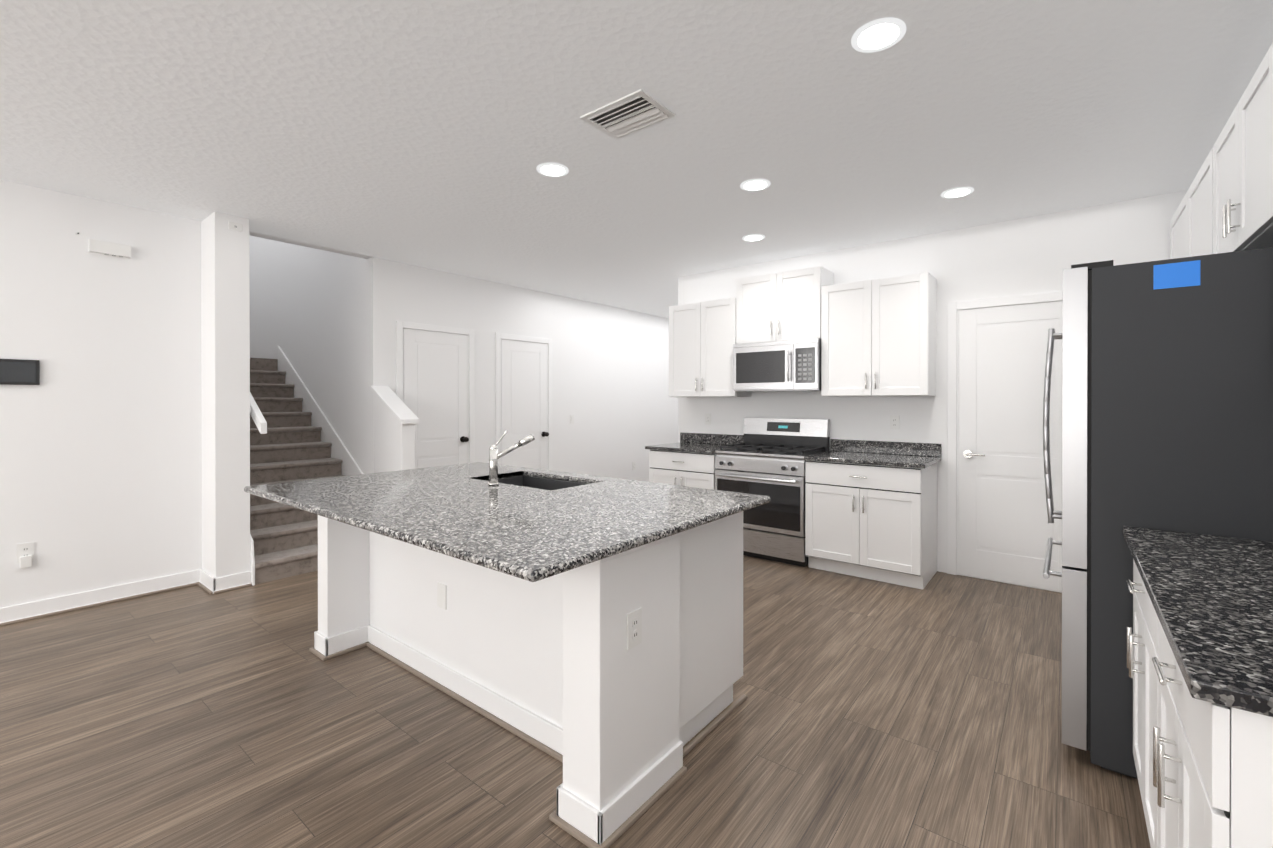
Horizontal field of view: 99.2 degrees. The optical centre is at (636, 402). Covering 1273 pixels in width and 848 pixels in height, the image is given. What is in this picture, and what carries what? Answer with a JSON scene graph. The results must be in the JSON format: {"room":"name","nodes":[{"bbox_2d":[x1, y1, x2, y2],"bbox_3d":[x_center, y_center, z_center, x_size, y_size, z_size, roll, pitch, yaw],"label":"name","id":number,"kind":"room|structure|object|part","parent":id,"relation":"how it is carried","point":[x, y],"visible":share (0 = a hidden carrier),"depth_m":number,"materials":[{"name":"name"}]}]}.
{"room":"kitchen","nodes":[
{"label":"kitchen","id":0,"kind":"room"},
{"bbox_2d":[201,212,249,577],"bbox_3d":[-3.053,-0.002,4.025,0.340,2.700,0.210,0,0,38],"label":"wall","id":1,"kind":"structure","parent":0,"point":[225,322],"depth_m":3.92,"materials":[{"name":"white paint"}]},
{"bbox_2d":[228,221,242,231],"bbox_3d":[-2.905,-1.274,3.926,0.009,0.055,0.085,0,0,38],"label":"sensor","id":2,"kind":"object","parent":1,"relation":"attached to","point":[235,226],"visible":1,"depth_m":3.92,"materials":[{"name":"white plastic"}]},
{"bbox_2d":[249,231,371,473],"bbox_3d":[-4.502,-1.308,5.990,4.380,5.300,1.310,0,0,38],"label":"wall","id":3,"kind":"structure","parent":0,"point":[308,309],"depth_m":5.76,"materials":[{"name":"white paint"}]},
{"bbox_2d":[250,393,266,433],"bbox_3d":[-3.861,-0.698,4.854,2.800,1.852,0.084,0,0,38],"label":"stair handrail","id":4,"kind":"object","parent":3,"relation":"attached to","point":[258,418],"visible":0.21,"depth_m":4.05,"materials":[{"name":"white wood"}]},
{"bbox_2d":[250,346,362,585],"bbox_3d":[-3.553,0.336,5.241,2.715,2.014,1.069,0,0,38],"label":"skirt","id":5,"kind":"object","parent":3,"relation":"attached to","point":[349,465],"visible":0.33,"depth_m":5.69,"materials":[{"name":"white wood"}]},
{"bbox_2d":[0,180,677,607],"bbox_3d":[-2.564,-0.005,5.010,0.120,2.700,13.200,0,0,38],"label":"wall","id":6,"kind":"structure","parent":0,"point":[100,455],"depth_m":3.79,"materials":[{"name":"white paint"}]},
{"bbox_2d":[0,359,39,384],"bbox_3d":[-3.820,-0.187,3.312,0.024,0.155,0.230,0,0,38],"label":"panel","id":7,"kind":"object","parent":6,"relation":"attached to","point":[18,372],"visible":0.98,"depth_m":3.33,"materials":[{"name":"black plastic"}]},
{"bbox_2d":[17,542,33,562],"bbox_3d":[-3.792,0.930,3.363,0.008,0.116,0.072,0,0,38],"label":"outlet","id":8,"kind":"object","parent":6,"relation":"attached to","point":[25,549],"visible":0.79,"depth_m":3.36,"materials":[{"name":"white plastic"}]},
{"bbox_2d":[20,555,31,567],"bbox_3d":[-3.779,0.985,3.353,0.028,0.070,0.050,0,0,38],"label":"plug","id":9,"kind":"object","parent":8,"relation":"attached to","point":[25,561],"visible":0.96,"depth_m":3.35,"materials":[{"name":"white plastic"}]},
{"bbox_2d":[88,239,130,257],"bbox_3d":[-3.544,-1.034,3.648,0.035,0.084,0.205,0,0,38],"label":"box","id":10,"kind":"object","parent":6,"relation":"attached to","point":[108,248],"visible":0.98,"depth_m":3.63,"materials":[{"name":"white plastic"}]},
{"bbox_2d":[396,321,474,462],"bbox_3d":[-2.040,0.278,5.558,0.018,2.132,0.874,0,0,38],"label":"door frame","id":11,"kind":"structure","parent":6,"relation":"attached to","point":[400,325],"depth_m":5.80,"materials":[{"name":"white wood"}]},
{"bbox_2d":[404,328,468,468],"bbox_3d":[-2.009,0.307,5.534,0.095,2.058,0.718,0,0,38],"label":"hall door","id":12,"kind":"structure","parent":6,"relation":"in","point":[436,383],"depth_m":5.56,"materials":[{"name":"white wood"}]},
{"bbox_2d":[495,333,552,470],"bbox_3d":[-1.324,0.275,6.458,0.018,2.132,0.854,0,0,38],"label":"door frame","id":13,"kind":"structure","parent":6,"relation":"attached to","point":[500,336],"depth_m":6.38,"materials":[{"name":"white wood"}]},
{"bbox_2d":[501,339,548,469],"bbox_3d":[-1.294,0.304,6.434,0.095,2.058,0.698,0,0,38],"label":"hall door","id":14,"kind":"structure","parent":6,"relation":"in","point":[523,389],"depth_m":6.45,"materials":[{"name":"white wood"}]},
{"bbox_2d":[570,415,573,423],"bbox_3d":[-0.839,0.219,7.075,0.012,0.116,0.072,0,0,38],"label":"light switch","id":15,"kind":"object","parent":6,"relation":"attached to","point":[571,419],"visible":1,"depth_m":7.07,"materials":[{"name":"white plastic"}]},
{"bbox_2d":[632,462,635,469],"bbox_3d":[-0.038,0.946,8.088,0.008,0.116,0.072,0,0,38],"label":"outlet","id":16,"kind":"object","parent":6,"relation":"attached to","point":[633,465],"visible":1,"depth_m":8.09,"materials":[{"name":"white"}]},
{"bbox_2d":[371,386,418,472],"bbox_3d":[-2.202,0.595,4.928,0.550,1.500,0.170,0,0,38],"label":"wall","id":17,"kind":"structure","parent":0,"point":[395,419],"depth_m":4.86,"materials":[{"name":"white paint"}]},
{"bbox_2d":[0,555,1150,847],"bbox_3d":[-1.718,1.397,4.342,10.800,0.100,13.200,0,0,38],"label":"floor","id":18,"kind":"structure","parent":0,"point":[868,713],"depth_m":2.17,"materials":[{"name":"brown wood"}]},
{"bbox_2d":[0,569,250,622],"bbox_3d":[-2.464,1.294,4.755,0.358,0.105,12.680,0,0,38],"label":"baseboard","id":19,"kind":"structure","parent":18,"relation":"on","point":[71,601],"depth_m":3.69,"materials":[{"name":"white wood"}]},
{"bbox_2d":[0,582,251,625],"bbox_3d":[-2.458,1.337,4.750,0.374,0.017,12.680,0,0,38],"label":"molding","id":20,"kind":"structure","parent":19,"relation":"attached to","point":[117,600],"depth_m":3.69,"materials":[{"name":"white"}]},
{"bbox_2d":[250,358,344,584],"bbox_3d":[-4.069,0.413,5.650,4.038,1.860,1.030,0,0,38],"label":"carpeted stairs","id":21,"kind":"structure","parent":18,"relation":"on","point":[289,446],"depth_m":5.11,"materials":[{"name":"beige carpet"}]},
{"bbox_2d":[309,476,746,847],"bbox_3d":[-0.617,0.903,2.692,2.137,0.899,1.051,0,0,38],"label":"kitchen island","id":22,"kind":"object","parent":18,"relation":"on","point":[554,667],"depth_m":2.17,"materials":[{"name":"white"}]},
{"bbox_2d":[437,582,446,609],"bbox_3d":[-0.929,0.923,2.585,0.072,0.116,0.006,0,0,38],"label":"outlet","id":23,"kind":"object","parent":22,"relation":"attached to","point":[441,596],"visible":1,"depth_m":2.58,"materials":[{"name":"white plastic"}]},
{"bbox_2d":[244,462,769,581],"bbox_3d":[-0.683,0.438,2.591,2.195,0.030,1.400,0,0,38],"label":"island countertop","id":24,"kind":"structure","parent":22,"relation":"on","point":[466,512],"depth_m":2.13,"materials":[{"name":"stone"}]},
{"bbox_2d":[488,431,534,485],"bbox_3d":[-0.646,0.283,2.815,0.246,0.276,0.054,0,0,-29],"label":"faucet","id":25,"kind":"object","parent":24,"relation":"on","point":[494,455],"visible":1,"depth_m":2.76,"materials":[{"name":"silver metal"}]},
{"bbox_3d":[-0.551,0.552,2.971,0.696,0.200,0.396,0,0,38],"label":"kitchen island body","id":26,"kind":"part","parent":22,"relation":"part of","materials":[{"name":"black metal"}]},
{"bbox_2d":[627,608,641,649],"bbox_3d":[-0.006,0.745,1.786,0.008,0.116,0.072,0,0,38],"label":"outlet","id":27,"kind":"object","parent":22,"relation":"attached to","point":[634,628],"visible":1,"depth_m":1.78,"materials":[{"name":"white plastic"}]},
{"bbox_2d":[645,432,743,489],"bbox_3d":[0.580,0.834,5.355,0.767,1.020,0.648,0,0,38],"label":"base cabinet","id":28,"kind":"object","parent":18,"relation":"on","point":[691,469],"depth_m":5.18,"materials":[{"name":"white wood"}]},
{"bbox_3d":[0.582,0.392,5.356,0.767,0.135,0.641,0,0,38],"label":"left back base cabinet top","id":29,"kind":"part","parent":28,"relation":"part of","materials":[{"name":"grey stone"}]},
{"bbox_2d":[715,418,829,566],"bbox_3d":[1.198,0.748,4.841,0.828,1.195,0.680,0,0,38],"label":"range","id":30,"kind":"object","parent":18,"relation":"on","point":[766,458],"visible":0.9,"depth_m":4.63,"materials":[{"name":"silver metal"}]},
{"bbox_2d":[804,439,941,589],"bbox_3d":[1.880,0.837,4.322,0.873,1.020,0.648,0,0,38],"label":"base cabinet","id":31,"kind":"object","parent":18,"relation":"on","point":[875,522],"depth_m":4.11,"materials":[{"name":"white wood"}]},
{"bbox_3d":[1.882,0.395,4.324,0.873,0.135,0.641,0,0,38],"label":"back right base cabinet top","id":32,"kind":"part","parent":31,"relation":"part of","materials":[{"name":"grey stone"}]},
{"bbox_2d":[1126,559,1159,847],"bbox_3d":[1.793,0.915,1.462,0.696,0.882,0.665,0,0,38],"label":"base cabinet","id":33,"kind":"object","parent":18,"relation":"on","point":[1142,645],"visible":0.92,"depth_m":1.63,"materials":[{"name":"white wood"}]},
{"bbox_2d":[1043,247,1272,778],"bbox_3d":[2.201,0.418,2.183,0.900,1.872,0.931,0,0,38],"label":"fridge","id":34,"kind":"object","parent":18,"relation":"on","point":[1167,394],"visible":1,"depth_m":1.92,"materials":[{"name":"grey metal"}]},
{"bbox_2d":[1152,618,1272,847],"bbox_3d":[1.378,0.917,0.939,0.696,0.882,0.665,0,0,38],"label":"base cabinet","id":35,"kind":"object","parent":18,"relation":"on","point":[1213,773],"visible":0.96,"depth_m":0.90,"materials":[{"name":"white wood"}]},
{"bbox_2d":[1123,526,1272,716],"bbox_3d":[1.581,0.404,1.187,0.688,0.135,1.368,0,0,38],"label":"countertop","id":36,"kind":"structure","parent":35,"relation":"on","point":[1211,597],"depth_m":1.17,"materials":[{"name":"stone"}]},
{"bbox_2d":[0,0,1272,317],"bbox_3d":[-0.004,-1.399,2.971,6.420,0.100,13.200,0,0,38],"label":"ceiling","id":37,"kind":"structure","parent":0,"point":[430,134],"depth_m":2.57,"materials":[{"name":"white paint"}]},
{"bbox_2d":[537,163,568,176],"bbox_3d":[-0.485,-1.345,3.137,0.184,0.007,0.184,0,0,38],"label":"recessed light","id":38,"kind":"object","parent":37,"relation":"in","point":[552,169],"visible":1,"depth_m":3.12,"materials":[{"name":"white plastic"}]},
{"bbox_2d":[580,89,675,138],"bbox_3d":[-0.042,-1.339,2.542,0.365,0.016,0.260,0,0,38],"label":"ceiling vent","id":39,"kind":"object","parent":37,"relation":"in","point":[640,109],"visible":1,"depth_m":2.52,"materials":[{"name":"white metal"}]},
{"bbox_2d":[742,234,764,240],"bbox_3d":[0.960,-1.349,4.441,0.184,0.007,0.184,0,0,38],"label":"recessed light","id":40,"kind":"object","parent":37,"relation":"in","point":[754,237],"visible":0.92,"depth_m":4.42,"materials":[{"name":"white plastic"}]},
{"bbox_2d":[740,179,770,190],"bbox_3d":[0.735,-1.346,3.355,0.184,0.007,0.184,0,0,38],"label":"recessed light","id":41,"kind":"object","parent":37,"relation":"in","point":[755,184],"visible":1,"depth_m":3.34,"materials":[{"name":"white plastic"}]},
{"bbox_2d":[851,18,905,52],"bbox_3d":[0.885,-1.342,1.984,0.184,0.007,0.184,0,0,38],"label":"recessed light","id":42,"kind":"object","parent":37,"relation":"in","point":[881,34],"visible":1,"depth_m":1.98,"materials":[{"name":"white plastic"}]},
{"bbox_2d":[941,187,973,197],"bbox_3d":[2.059,-1.346,3.478,0.184,0.007,0.184,0,0,38],"label":"recessed light","id":43,"kind":"object","parent":37,"relation":"in","point":[957,192],"visible":1,"depth_m":3.46,"materials":[{"name":"white plastic"}]},
{"bbox_2d":[678,190,1187,592],"bbox_3d":[3.333,-0.008,6.168,4.145,2.700,4.050,0,0,38],"label":"wall","id":44,"kind":"structure","parent":0,"point":[1029,255],"depth_m":4.30,"materials":[{"name":"white paint"}]},
{"bbox_2d":[705,414,710,424],"bbox_3d":[0.742,0.173,5.635,0.072,0.116,0.008,0,0,38],"label":"electrical outlet","id":45,"kind":"object","parent":44,"relation":"attached to","point":[707,419],"visible":1,"depth_m":5.63,"materials":[{"name":"white plastic"}]},
{"bbox_2d":[669,298,750,396],"bbox_3d":[0.719,-0.521,5.422,0.765,0.930,0.364,0,0,38],"label":"upper cabinet","id":46,"kind":"object","parent":44,"relation":"attached to","point":[702,338],"visible":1,"depth_m":5.29,"materials":[{"name":"white wood"}]},
{"bbox_2d":[736,266,833,343],"bbox_3d":[1.332,-0.849,4.934,0.795,0.612,0.364,0,0,38],"label":"upper cabinet","id":47,"kind":"object","parent":44,"relation":"attached to","point":[782,306],"visible":0.92,"depth_m":4.79,"materials":[{"name":"white wood"}]},
{"bbox_2d":[733,338,820,391],"bbox_3d":[1.307,-0.321,4.903,0.791,0.437,0.441,0,0,38],"label":"over-the-range microwave","id":48,"kind":"object","parent":47,"relation":"attached to","point":[783,366],"visible":0.96,"depth_m":4.74,"materials":[{"name":"silver metal"}]},
{"bbox_2d":[821,272,936,395],"bbox_3d":[1.964,-0.518,4.433,0.810,0.930,0.364,0,0,38],"label":"upper cabinet","id":49,"kind":"object","parent":44,"relation":"attached to","point":[878,337],"visible":1,"depth_m":4.29,"materials":[{"name":"white wood"}]},
{"bbox_2d":[890,415,898,429],"bbox_3d":[2.151,0.167,4.515,0.072,0.116,0.008,0,0,38],"label":"electrical outlet","id":50,"kind":"object","parent":44,"relation":"attached to","point":[894,422],"visible":1,"depth_m":4.51,"materials":[{"name":"white plastic"}]},
{"bbox_2d":[947,291,1062,574],"bbox_3d":[2.798,0.282,3.995,0.884,2.132,0.018,0,0,38],"label":"door frame","id":51,"kind":"structure","parent":44,"relation":"attached to","point":[954,308],"depth_m":4.23,"materials":[{"name":"white wood"}]},
{"bbox_2d":[959,301,1062,591],"bbox_3d":[2.784,0.311,3.978,0.728,2.058,0.062,0,0,38],"label":"pantry door","id":52,"kind":"structure","parent":44,"relation":"in","point":[1007,530],"depth_m":4.03,"materials":[{"name":"white wood"}]},
{"bbox_3d":[2.158,0.007,1.259,0.120,2.700,13.200,0,0,38],"label":"wall","id":53,"kind":"structure","parent":0,"visible":0},
{"bbox_2d":[1170,148,1212,258],"bbox_3d":[3.142,-0.618,2.888,0.364,1.100,1.300,0,0,38],"label":"upper cabinet","id":54,"kind":"object","parent":53,"relation":"attached to","point":[1191,227],"visible":0.25,"depth_m":2.81,"materials":[{"name":"white wood"}]},
{"bbox_2d":[1213,43,1272,253],"bbox_3d":[2.439,-0.881,2.003,0.364,0.570,0.920,0,0,38],"label":"upper cabinet","id":55,"kind":"object","parent":53,"relation":"attached to","point":[1243,183],"visible":0.94,"depth_m":2.02,"materials":[{"name":"white wood"}]}
]}

